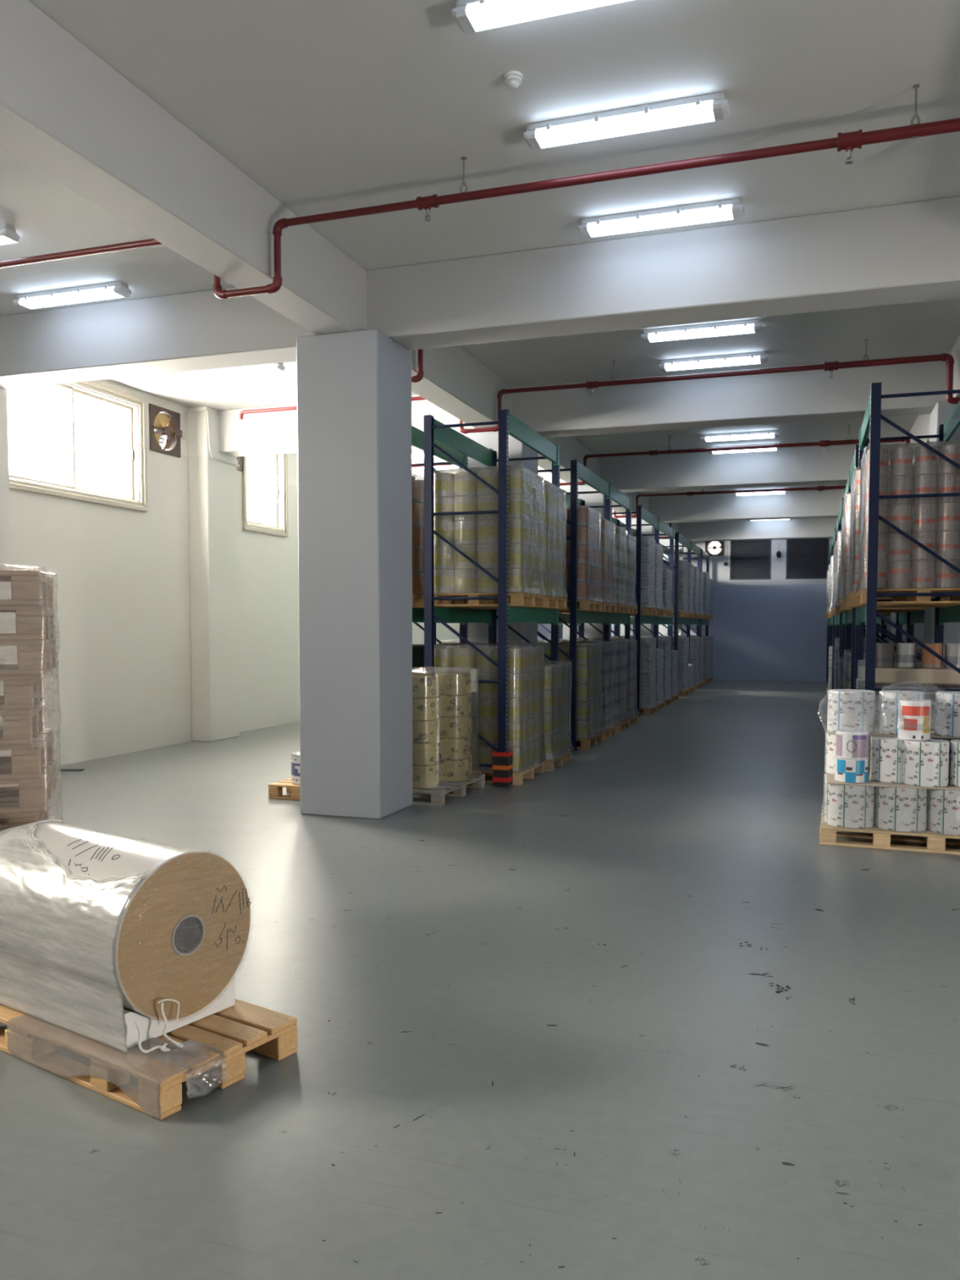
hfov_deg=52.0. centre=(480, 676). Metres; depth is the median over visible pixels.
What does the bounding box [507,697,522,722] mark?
roll
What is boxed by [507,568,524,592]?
roll
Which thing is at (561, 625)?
rack
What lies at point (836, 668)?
load
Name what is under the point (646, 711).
wooden pallet
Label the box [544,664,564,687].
roll
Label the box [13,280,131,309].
ceiling lamp
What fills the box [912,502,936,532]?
roll
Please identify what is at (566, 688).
roll
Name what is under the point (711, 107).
ceiling lamp
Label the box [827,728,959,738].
board
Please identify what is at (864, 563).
roll
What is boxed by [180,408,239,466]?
cable conduit
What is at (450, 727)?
roll
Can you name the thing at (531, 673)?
roll
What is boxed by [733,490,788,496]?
ceiling lamp
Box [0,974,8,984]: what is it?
wooden pallet
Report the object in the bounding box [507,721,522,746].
roll
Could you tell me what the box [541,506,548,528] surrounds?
roll
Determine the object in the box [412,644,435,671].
plastic crate
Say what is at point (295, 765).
roll
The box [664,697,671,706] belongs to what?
wooden pallet
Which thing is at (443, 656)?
roll
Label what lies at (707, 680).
wooden pallet
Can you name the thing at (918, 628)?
column
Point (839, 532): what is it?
load
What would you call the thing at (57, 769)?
scrap
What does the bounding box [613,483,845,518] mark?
pipe
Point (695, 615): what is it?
wooden pallet
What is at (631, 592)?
load
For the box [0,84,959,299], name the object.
pipe
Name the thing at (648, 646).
load
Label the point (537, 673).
roll
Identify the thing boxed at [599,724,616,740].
wooden pallet
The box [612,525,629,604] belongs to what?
load
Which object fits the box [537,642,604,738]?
load
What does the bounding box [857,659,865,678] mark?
roll
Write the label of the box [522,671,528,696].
roll
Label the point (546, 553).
roll
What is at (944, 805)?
roll
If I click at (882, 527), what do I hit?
roll
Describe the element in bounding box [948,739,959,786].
roll
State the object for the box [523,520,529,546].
roll
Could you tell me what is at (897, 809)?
roll
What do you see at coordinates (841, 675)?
load
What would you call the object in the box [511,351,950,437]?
cross beam
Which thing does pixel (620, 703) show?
load
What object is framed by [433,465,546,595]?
wrap
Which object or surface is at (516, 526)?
roll
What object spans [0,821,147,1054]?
wrap
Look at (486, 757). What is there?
roll
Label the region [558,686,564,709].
roll
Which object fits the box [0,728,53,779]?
wooden pallet
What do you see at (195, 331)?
cross beam
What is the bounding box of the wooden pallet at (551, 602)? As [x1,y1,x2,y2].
[466,595,566,609]
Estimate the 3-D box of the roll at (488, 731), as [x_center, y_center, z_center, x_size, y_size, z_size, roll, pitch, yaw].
[0.089,0.629,11.017,0.260,0.270,0.260,-1,3,-17]
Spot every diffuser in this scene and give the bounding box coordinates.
[0,237,11,244]
[256,393,297,403]
[411,453,435,458]
[421,465,457,468]
[586,204,733,237]
[648,324,754,342]
[664,355,759,371]
[705,432,773,441]
[712,448,776,453]
[736,491,784,495]
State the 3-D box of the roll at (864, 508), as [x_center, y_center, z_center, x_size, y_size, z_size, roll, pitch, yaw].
[3.945,-1.546,9.815,0.200,0.270,0.200,-1,3,-18]
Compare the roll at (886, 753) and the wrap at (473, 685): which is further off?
the wrap at (473, 685)
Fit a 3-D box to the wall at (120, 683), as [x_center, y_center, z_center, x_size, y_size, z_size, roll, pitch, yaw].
[-4.168,-1.563,15.701,0.220,4.990,38.240,1,3,18]
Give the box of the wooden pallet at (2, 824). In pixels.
[0,816,54,826]
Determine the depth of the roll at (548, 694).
11.84 m
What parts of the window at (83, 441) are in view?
pane, sash, pane, sash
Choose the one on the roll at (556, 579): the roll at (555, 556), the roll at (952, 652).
the roll at (555, 556)
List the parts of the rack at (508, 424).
post guard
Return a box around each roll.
[0,821,250,1020]
[290,750,300,784]
[412,671,431,674]
[412,674,438,697]
[412,697,438,720]
[412,719,439,743]
[412,741,439,765]
[412,763,439,787]
[433,472,454,497]
[434,497,454,522]
[434,520,454,545]
[434,545,454,569]
[434,569,454,593]
[434,647,453,671]
[435,672,469,695]
[438,694,468,716]
[438,715,468,738]
[439,737,468,759]
[439,758,469,782]
[453,471,477,497]
[453,495,477,520]
[453,568,476,593]
[453,648,476,672]
[453,671,473,691]
[454,520,477,545]
[454,544,476,569]
[467,712,472,733]
[467,733,471,754]
[468,691,471,713]
[468,753,472,774]
[476,470,498,496]
[476,494,497,520]
[476,519,497,544]
[476,543,497,568]
[476,568,497,592]
[476,648,497,672]
[478,672,497,697]
[478,721,497,746]
[478,745,497,770]
[479,697,497,721]
[507,543,524,568]
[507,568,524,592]
[507,648,522,673]
[507,672,522,697]
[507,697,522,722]
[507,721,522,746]
[507,746,522,771]
[508,468,524,494]
[508,493,524,519]
[508,518,524,544]
[510,647,528,671]
[520,646,541,670]
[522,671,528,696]
[522,695,528,719]
[522,720,528,744]
[522,743,528,768]
[523,472,529,497]
[523,497,529,522]
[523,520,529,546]
[523,545,529,569]
[523,569,529,593]
[524,647,535,671]
[528,671,534,694]
[528,694,534,718]
[528,717,534,742]
[528,741,534,764]
[529,475,536,500]
[529,499,536,524]
[529,523,535,547]
[529,546,535,571]
[529,570,535,594]
[534,670,540,693]
[534,693,540,716]
[534,715,540,739]
[534,738,540,762]
[535,479,542,502]
[535,502,541,526]
[535,525,541,549]
[535,548,541,572]
[535,571,541,595]
[540,666,554,689]
[540,688,553,712]
[540,711,553,735]
[540,734,553,759]
[541,483,548,506]
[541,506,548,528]
[541,528,548,551]
[541,551,548,573]
[541,573,548,595]
[541,665,559,688]
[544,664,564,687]
[547,508,553,531]
[547,530,553,553]
[547,552,553,574]
[547,574,553,595]
[548,486,554,509]
[548,663,568,685]
[553,489,559,511]
[553,511,559,533]
[553,532,558,554]
[553,554,558,575]
[553,575,558,596]
[553,688,559,711]
[553,710,559,733]
[553,733,558,755]
[558,492,564,513]
[558,513,563,534]
[558,534,563,555]
[558,555,563,576]
[558,576,563,597]
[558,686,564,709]
[558,708,563,731]
[558,730,563,753]
[563,685,568,707]
[563,707,568,729]
[563,728,568,751]
[823,773,826,813]
[824,731,872,775]
[824,780,875,828]
[826,688,875,733]
[834,756,867,782]
[835,729,869,759]
[855,678,864,689]
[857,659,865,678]
[862,511,864,537]
[862,537,864,564]
[862,563,864,589]
[862,564,863,589]
[863,535,865,562]
[864,457,866,484]
[864,481,866,508]
[864,508,865,535]
[864,533,887,561]
[864,560,886,588]
[865,453,866,480]
[865,504,887,533]
[866,448,888,478]
[866,476,888,506]
[870,736,904,782]
[874,786,875,817]
[875,642,894,667]
[875,786,927,831]
[878,690,924,735]
[887,560,910,588]
[888,503,911,533]
[888,532,911,560]
[889,446,912,476]
[889,475,912,505]
[895,642,916,667]
[897,698,931,740]
[902,738,949,786]
[911,531,935,560]
[911,560,934,588]
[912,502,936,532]
[913,474,937,504]
[914,445,937,475]
[920,643,942,668]
[926,788,928,822]
[928,788,959,835]
[929,737,959,774]
[934,691,959,737]
[935,559,959,588]
[936,530,959,559]
[937,473,959,503]
[937,502,959,532]
[938,444,959,475]
[944,643,959,668]
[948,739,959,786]
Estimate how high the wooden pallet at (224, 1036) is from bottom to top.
0.146 m
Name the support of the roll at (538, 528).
on the roll at (538, 556)
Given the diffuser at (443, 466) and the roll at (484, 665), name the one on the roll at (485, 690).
the roll at (484, 665)
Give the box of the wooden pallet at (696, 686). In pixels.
[694,683,699,689]
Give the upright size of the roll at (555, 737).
0.278 m
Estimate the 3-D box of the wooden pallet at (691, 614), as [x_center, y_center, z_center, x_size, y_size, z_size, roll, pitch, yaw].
[5.104,-1.647,26.293,1.120,0.144,1.000,1,3,18]
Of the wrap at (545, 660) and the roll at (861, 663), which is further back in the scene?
the wrap at (545, 660)
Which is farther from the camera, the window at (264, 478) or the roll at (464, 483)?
the window at (264, 478)
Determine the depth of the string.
3.74 m
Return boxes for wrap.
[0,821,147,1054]
[412,666,483,777]
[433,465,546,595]
[434,642,546,763]
[541,480,568,597]
[541,659,573,751]
[855,440,959,591]
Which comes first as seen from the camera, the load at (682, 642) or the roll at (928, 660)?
the roll at (928, 660)
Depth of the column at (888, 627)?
22.22 m
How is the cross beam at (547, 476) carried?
attached to the ceiling
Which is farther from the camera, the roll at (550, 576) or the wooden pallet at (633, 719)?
the wooden pallet at (633, 719)
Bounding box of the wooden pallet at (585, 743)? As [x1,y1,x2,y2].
[568,732,603,749]
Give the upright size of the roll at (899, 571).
0.270 m
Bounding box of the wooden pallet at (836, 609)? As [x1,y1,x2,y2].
[834,606,890,614]
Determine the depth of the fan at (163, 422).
14.16 m
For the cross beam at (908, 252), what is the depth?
8.12 m
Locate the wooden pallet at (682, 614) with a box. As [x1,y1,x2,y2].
[666,611,688,617]
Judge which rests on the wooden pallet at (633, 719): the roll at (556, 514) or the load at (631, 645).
the load at (631, 645)
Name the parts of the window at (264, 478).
pane, sash, pane, sash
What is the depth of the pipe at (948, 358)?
11.58 m
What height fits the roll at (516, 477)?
0.267 m
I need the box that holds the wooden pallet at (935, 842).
[819,808,959,854]
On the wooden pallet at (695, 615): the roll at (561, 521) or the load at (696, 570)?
the load at (696, 570)
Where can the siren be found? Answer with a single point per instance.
(778, 554)
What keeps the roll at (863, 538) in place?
on the roll at (863, 564)
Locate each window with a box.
[7,380,147,511]
[241,453,288,537]
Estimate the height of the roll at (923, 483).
0.270 m
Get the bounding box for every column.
[296,328,413,819]
[465,431,537,648]
[560,484,612,639]
[619,518,654,635]
[658,538,684,636]
[878,612,890,639]
[889,612,924,652]
[924,400,959,666]
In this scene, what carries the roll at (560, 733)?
on the wooden pallet at (549, 763)
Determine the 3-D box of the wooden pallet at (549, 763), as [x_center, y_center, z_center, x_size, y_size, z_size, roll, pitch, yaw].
[0.503,1.033,12.483,1.110,0.144,1.040,1,3,18]
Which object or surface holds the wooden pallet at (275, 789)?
on the floor
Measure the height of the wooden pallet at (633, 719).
0.144 m
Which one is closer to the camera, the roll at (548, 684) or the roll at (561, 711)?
the roll at (548, 684)
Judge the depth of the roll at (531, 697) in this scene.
11.31 m
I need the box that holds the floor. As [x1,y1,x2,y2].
[0,680,959,1279]
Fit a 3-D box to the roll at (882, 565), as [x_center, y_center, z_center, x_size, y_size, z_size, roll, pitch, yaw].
[3.880,-0.995,9.651,0.200,0.270,0.200,1,3,13]
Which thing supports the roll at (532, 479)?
on the roll at (532, 503)
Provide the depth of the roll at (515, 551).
10.73 m
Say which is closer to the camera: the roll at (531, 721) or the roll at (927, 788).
the roll at (927, 788)
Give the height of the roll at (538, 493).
0.267 m
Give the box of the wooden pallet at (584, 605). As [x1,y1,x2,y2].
[559,600,602,611]
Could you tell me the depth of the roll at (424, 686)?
9.68 m
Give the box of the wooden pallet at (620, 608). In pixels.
[559,604,628,613]
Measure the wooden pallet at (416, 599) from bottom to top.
0.144 m
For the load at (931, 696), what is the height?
1.035 m
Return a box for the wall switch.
[724,544,728,565]
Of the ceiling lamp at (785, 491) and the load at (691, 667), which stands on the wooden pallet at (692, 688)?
the load at (691, 667)
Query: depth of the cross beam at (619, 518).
24.93 m
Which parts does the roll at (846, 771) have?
blue panel, blue panel, blue panel, blue panel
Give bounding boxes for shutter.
[729,539,771,580]
[786,537,829,579]
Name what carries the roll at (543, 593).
on the wooden pallet at (551, 602)
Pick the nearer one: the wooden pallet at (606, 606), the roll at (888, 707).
the roll at (888, 707)
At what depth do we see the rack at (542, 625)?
19.64 m
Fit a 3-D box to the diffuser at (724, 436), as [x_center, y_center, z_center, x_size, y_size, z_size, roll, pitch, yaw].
[4.358,-4.015,16.495,1.110,0.057,0.180,1,3,18]
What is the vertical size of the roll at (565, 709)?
0.278 m
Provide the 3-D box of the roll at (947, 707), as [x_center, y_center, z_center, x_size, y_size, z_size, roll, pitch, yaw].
[3.901,0.303,7.989,0.372,0.345,0.372,2,3,28]
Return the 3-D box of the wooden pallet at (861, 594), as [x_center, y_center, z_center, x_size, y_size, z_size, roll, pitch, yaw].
[4.414,-0.798,9.904,1.120,0.144,1.060,1,3,18]
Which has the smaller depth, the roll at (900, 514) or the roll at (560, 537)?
the roll at (900, 514)
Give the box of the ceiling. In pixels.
[0,0,959,497]
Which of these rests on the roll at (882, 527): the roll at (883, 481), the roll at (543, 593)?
the roll at (883, 481)
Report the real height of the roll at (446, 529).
0.267 m
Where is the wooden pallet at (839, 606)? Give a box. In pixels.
[839,606,916,611]
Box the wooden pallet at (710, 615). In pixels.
[704,614,712,619]
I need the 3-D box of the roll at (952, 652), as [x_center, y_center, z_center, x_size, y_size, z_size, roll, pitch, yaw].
[4.739,-0.210,9.804,0.190,0.250,0.190,1,3,18]
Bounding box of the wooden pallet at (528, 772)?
[472,760,544,785]
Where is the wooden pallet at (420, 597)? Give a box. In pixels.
[412,594,441,608]
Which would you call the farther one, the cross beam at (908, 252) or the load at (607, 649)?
the load at (607, 649)
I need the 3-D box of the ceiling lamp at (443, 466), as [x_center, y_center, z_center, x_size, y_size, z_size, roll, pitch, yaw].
[-0.618,-4.197,19.422,1.276,0.108,0.180,1,3,18]
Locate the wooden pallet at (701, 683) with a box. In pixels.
[698,680,704,687]
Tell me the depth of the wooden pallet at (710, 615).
31.37 m
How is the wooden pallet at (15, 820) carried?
on the wooden pallet at (2, 824)
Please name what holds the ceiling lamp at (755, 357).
attached to the ceiling
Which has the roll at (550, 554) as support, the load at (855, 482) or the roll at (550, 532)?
the roll at (550, 532)
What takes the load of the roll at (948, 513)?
on the roll at (948, 546)
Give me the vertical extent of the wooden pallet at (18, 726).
0.167 m
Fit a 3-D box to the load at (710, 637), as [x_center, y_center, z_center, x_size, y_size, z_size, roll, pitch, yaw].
[6.845,-0.666,31.465,1.178,1.293,1.109,1,3,18]
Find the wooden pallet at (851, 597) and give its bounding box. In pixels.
[846,592,958,607]
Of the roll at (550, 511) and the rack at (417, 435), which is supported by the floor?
the rack at (417, 435)
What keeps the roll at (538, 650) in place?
on the roll at (537, 673)
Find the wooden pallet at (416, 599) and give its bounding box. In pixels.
[416,599,471,608]
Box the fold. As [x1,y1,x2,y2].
[22,818,150,893]
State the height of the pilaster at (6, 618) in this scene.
4.990 m
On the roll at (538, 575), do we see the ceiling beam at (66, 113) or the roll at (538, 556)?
the roll at (538, 556)
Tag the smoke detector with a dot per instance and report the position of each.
(513, 79)
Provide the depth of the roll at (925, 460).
9.38 m
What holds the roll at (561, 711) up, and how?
on the roll at (560, 733)
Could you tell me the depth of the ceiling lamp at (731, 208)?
7.64 m
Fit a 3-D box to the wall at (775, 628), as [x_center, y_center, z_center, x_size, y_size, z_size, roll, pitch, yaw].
[9.370,-2.365,31.425,15.450,4.990,0.220,1,3,18]
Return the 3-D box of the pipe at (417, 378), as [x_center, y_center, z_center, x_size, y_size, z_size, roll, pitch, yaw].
[2.000,-3.321,9.116,13.106,0.786,0.105,1,3,18]
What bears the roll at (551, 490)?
on the roll at (550, 511)
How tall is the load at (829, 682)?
1.124 m
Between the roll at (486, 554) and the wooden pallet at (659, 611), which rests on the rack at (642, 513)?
the wooden pallet at (659, 611)
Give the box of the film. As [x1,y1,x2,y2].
[7,1013,208,1119]
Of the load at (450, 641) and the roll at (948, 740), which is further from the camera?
the load at (450, 641)
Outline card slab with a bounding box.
[875,665,959,685]
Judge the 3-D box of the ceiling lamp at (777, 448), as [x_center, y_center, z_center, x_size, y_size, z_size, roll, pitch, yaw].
[4.755,-4.101,17.677,1.276,0.108,0.180,1,3,18]
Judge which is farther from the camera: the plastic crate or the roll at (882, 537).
the plastic crate
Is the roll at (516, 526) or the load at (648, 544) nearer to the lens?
the roll at (516, 526)
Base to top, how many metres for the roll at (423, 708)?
0.220 m
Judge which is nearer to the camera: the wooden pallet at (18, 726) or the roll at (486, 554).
the wooden pallet at (18, 726)
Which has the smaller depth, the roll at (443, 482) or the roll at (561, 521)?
the roll at (443, 482)
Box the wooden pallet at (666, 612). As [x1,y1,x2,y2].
[630,609,672,616]
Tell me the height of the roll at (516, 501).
0.267 m
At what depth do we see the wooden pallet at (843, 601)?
12.78 m
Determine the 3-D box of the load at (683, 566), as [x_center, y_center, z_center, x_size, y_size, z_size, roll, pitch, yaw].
[4.722,-2.308,25.123,1.178,1.293,1.109,1,3,18]
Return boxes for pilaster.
[0,387,13,755]
[187,406,239,742]
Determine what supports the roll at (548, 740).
on the wooden pallet at (549, 763)
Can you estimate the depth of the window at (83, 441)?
12.63 m
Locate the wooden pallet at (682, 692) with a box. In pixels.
[678,688,688,696]
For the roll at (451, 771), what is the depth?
10.14 m
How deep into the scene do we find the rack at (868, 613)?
9.41 m
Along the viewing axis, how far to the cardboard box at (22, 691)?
4.76 m
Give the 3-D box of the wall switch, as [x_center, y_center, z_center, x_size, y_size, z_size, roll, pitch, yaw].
[7.927,-3.912,31.677,0.120,0.670,0.070,1,3,18]
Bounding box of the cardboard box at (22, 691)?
[0,674,44,710]
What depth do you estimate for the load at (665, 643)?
21.60 m
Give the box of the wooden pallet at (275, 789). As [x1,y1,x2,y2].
[268,777,300,799]
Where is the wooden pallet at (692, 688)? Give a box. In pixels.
[678,685,694,693]
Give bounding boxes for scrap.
[56,768,84,770]
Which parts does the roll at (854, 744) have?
mauve panel, purple panel, purple panel, purple panel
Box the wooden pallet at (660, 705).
[640,701,664,711]
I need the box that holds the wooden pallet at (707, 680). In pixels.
[703,677,710,683]
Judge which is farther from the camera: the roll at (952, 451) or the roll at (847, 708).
the roll at (952, 451)
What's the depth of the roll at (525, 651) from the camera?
11.04 m
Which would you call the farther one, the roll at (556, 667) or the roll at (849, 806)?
the roll at (556, 667)
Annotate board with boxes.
[825,772,959,790]
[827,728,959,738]
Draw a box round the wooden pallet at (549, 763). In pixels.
[540,749,571,771]
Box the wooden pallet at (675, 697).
[670,693,678,702]
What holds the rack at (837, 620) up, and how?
on the floor
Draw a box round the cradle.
[8,975,235,1048]
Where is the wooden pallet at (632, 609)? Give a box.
[617,604,637,613]
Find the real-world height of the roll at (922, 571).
0.270 m
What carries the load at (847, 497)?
on the wooden pallet at (843, 601)
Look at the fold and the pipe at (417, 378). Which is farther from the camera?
the pipe at (417, 378)
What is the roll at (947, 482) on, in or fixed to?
on the roll at (948, 513)
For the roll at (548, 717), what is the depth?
11.85 m
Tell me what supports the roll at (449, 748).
on the roll at (451, 771)
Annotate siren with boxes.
[776,543,781,557]
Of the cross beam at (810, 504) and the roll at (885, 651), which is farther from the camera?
the cross beam at (810, 504)
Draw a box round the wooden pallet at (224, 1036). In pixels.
[0,994,297,1119]
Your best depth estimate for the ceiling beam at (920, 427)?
13.68 m
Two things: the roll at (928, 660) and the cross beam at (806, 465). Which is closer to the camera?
the roll at (928, 660)
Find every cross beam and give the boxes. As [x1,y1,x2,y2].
[0,286,315,388]
[217,394,474,457]
[366,195,959,350]
[411,466,565,488]
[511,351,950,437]
[600,441,904,492]
[612,509,626,519]
[648,488,844,523]
[678,517,837,542]
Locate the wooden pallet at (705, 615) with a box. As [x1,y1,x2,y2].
[703,613,709,618]
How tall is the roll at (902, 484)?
0.270 m
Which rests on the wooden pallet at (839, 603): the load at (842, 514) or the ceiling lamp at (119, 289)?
the load at (842, 514)
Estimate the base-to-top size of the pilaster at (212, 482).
4.990 m
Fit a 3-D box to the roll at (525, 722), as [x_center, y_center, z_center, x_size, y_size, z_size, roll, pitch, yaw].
[0.426,0.621,11.175,0.260,0.270,0.260,-1,3,-23]
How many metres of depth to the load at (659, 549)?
20.45 m
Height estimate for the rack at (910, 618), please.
4.075 m
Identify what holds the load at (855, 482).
on the wooden pallet at (851, 597)
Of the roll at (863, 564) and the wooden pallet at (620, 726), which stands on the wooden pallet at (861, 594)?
the roll at (863, 564)
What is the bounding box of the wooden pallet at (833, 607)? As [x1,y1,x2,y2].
[832,607,889,615]
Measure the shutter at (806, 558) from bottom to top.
1.330 m
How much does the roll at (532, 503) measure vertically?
0.267 m
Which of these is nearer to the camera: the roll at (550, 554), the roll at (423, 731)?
the roll at (423, 731)
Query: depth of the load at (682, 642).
24.66 m
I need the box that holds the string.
[134,999,183,1053]
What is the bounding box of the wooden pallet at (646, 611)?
[630,607,656,615]
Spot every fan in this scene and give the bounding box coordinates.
[148,403,182,457]
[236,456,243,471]
[705,541,724,555]
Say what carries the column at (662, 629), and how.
on the floor
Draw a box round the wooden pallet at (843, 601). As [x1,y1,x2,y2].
[839,597,924,610]
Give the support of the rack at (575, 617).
on the floor
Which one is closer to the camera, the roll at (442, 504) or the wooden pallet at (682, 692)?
the roll at (442, 504)
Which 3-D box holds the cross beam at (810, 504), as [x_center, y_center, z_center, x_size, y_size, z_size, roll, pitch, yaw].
[6.870,-4.170,24.045,5.430,0.625,0.450,1,3,18]
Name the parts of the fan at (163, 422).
blade, blade, motor, blade, blade, blade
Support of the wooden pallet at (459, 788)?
on the floor
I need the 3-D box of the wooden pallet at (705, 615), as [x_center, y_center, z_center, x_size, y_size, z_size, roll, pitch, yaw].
[6.486,-1.859,30.413,1.120,0.144,1.000,1,3,18]
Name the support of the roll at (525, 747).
on the wooden pallet at (528, 772)
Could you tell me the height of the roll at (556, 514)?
0.265 m
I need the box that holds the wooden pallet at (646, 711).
[640,705,657,715]
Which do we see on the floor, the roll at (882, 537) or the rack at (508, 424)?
the rack at (508, 424)
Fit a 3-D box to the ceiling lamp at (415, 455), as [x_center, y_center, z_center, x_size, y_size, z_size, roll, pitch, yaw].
[-1.000,-4.138,18.286,1.276,0.108,0.180,1,3,18]
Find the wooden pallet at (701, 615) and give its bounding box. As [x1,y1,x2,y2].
[673,613,703,618]
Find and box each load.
[411,472,424,595]
[435,639,459,648]
[537,640,617,730]
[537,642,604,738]
[559,637,628,722]
[562,505,603,601]
[577,639,639,717]
[598,517,617,603]
[611,635,657,707]
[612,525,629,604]
[622,635,672,699]
[624,533,638,605]
[631,536,657,608]
[653,543,665,608]
[654,648,665,703]
[660,635,690,689]
[661,568,673,609]
[662,560,688,612]
[663,635,700,684]
[669,649,679,696]
[684,635,710,679]
[687,563,694,612]
[688,663,694,687]
[693,565,699,613]
[698,570,704,613]
[698,636,704,681]
[702,571,710,614]
[702,635,713,676]
[709,578,712,614]
[824,570,828,613]
[826,564,830,613]
[826,645,832,692]
[827,555,833,611]
[830,544,835,608]
[831,541,836,608]
[833,530,841,607]
[833,637,890,688]
[837,514,843,604]
[838,492,893,599]
[838,515,843,601]
[838,656,844,688]
[843,648,921,688]
[844,462,959,595]
[857,680,959,731]
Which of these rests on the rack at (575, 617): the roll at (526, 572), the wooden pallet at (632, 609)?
the wooden pallet at (632, 609)
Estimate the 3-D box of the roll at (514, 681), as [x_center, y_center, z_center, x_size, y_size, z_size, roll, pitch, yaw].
[0.345,0.093,10.903,0.260,0.270,0.260,-1,3,-25]
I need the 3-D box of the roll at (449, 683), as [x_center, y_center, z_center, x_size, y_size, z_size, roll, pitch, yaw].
[-0.290,0.072,10.249,0.360,0.220,0.360,1,3,24]
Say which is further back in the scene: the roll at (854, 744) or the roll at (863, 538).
the roll at (863, 538)
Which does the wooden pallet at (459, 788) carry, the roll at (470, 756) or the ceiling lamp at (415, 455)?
the roll at (470, 756)
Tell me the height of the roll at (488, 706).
0.270 m
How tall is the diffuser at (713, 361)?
0.057 m
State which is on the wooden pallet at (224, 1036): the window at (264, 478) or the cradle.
the cradle
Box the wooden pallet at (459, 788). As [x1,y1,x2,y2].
[412,773,484,805]
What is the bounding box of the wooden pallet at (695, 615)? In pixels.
[678,613,699,617]
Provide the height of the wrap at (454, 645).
1.406 m
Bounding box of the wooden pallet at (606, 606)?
[559,602,616,612]
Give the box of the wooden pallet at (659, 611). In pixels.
[640,608,663,615]
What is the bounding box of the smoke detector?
[503,71,522,88]
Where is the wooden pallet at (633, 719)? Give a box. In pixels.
[625,714,637,726]
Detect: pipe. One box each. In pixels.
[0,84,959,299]
[239,338,959,433]
[411,349,423,382]
[411,425,910,486]
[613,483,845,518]
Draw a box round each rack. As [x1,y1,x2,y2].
[411,425,467,648]
[423,408,559,786]
[433,466,563,644]
[537,459,631,750]
[538,623,620,635]
[611,505,674,715]
[657,532,701,692]
[682,548,709,636]
[825,549,830,686]
[827,527,866,689]
[832,497,890,688]
[840,444,924,688]
[853,382,959,714]
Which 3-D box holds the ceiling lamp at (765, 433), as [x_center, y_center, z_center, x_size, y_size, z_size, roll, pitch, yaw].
[4.358,-4.040,16.494,1.276,0.108,0.180,1,3,18]
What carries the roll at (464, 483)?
on the roll at (461, 504)
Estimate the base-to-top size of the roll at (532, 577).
0.267 m
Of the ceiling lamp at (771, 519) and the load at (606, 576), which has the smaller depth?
the load at (606, 576)
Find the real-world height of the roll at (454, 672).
0.270 m
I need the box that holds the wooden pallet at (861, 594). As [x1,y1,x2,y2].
[856,587,959,605]
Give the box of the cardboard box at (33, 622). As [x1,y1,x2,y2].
[0,604,54,639]
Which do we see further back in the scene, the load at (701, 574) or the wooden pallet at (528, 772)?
the load at (701, 574)
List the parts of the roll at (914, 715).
red panel, red panel, yellow panel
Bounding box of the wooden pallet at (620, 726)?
[613,718,629,732]
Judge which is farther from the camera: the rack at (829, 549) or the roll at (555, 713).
the rack at (829, 549)
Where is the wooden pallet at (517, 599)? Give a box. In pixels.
[434,592,545,608]
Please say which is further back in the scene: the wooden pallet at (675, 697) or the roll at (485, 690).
the wooden pallet at (675, 697)
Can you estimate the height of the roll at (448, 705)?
0.220 m
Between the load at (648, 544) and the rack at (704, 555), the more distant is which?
the rack at (704, 555)
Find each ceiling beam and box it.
[0,0,678,537]
[909,334,959,464]
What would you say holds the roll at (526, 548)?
on the roll at (526, 572)
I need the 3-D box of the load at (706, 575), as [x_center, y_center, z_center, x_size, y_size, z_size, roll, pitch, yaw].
[6.485,-2.578,30.379,1.178,1.293,1.109,1,3,18]
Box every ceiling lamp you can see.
[0,222,19,244]
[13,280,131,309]
[189,362,285,378]
[252,390,297,403]
[411,450,435,458]
[417,461,457,469]
[451,0,631,33]
[523,91,728,149]
[577,197,744,238]
[640,319,762,342]
[657,351,767,371]
[700,429,779,441]
[707,443,782,453]
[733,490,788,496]
[747,519,791,520]
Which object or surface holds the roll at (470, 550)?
on the roll at (465, 580)
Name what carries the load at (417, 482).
on the wooden pallet at (420, 597)
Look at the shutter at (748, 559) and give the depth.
31.52 m
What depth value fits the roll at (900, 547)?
9.49 m
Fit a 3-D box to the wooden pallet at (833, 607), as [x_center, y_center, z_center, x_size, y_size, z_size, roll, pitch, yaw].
[7.556,-1.286,19.364,1.120,0.144,1.000,1,3,18]
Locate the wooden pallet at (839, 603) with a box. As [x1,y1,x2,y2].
[838,603,906,613]
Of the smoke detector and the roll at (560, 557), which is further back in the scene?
the roll at (560, 557)
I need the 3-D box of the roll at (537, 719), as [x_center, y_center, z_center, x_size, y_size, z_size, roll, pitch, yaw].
[0.589,0.596,11.661,0.260,0.270,0.260,0,3,2]
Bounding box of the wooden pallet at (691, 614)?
[673,612,693,617]
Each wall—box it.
[9,379,538,766]
[538,537,831,681]
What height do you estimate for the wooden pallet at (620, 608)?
0.144 m

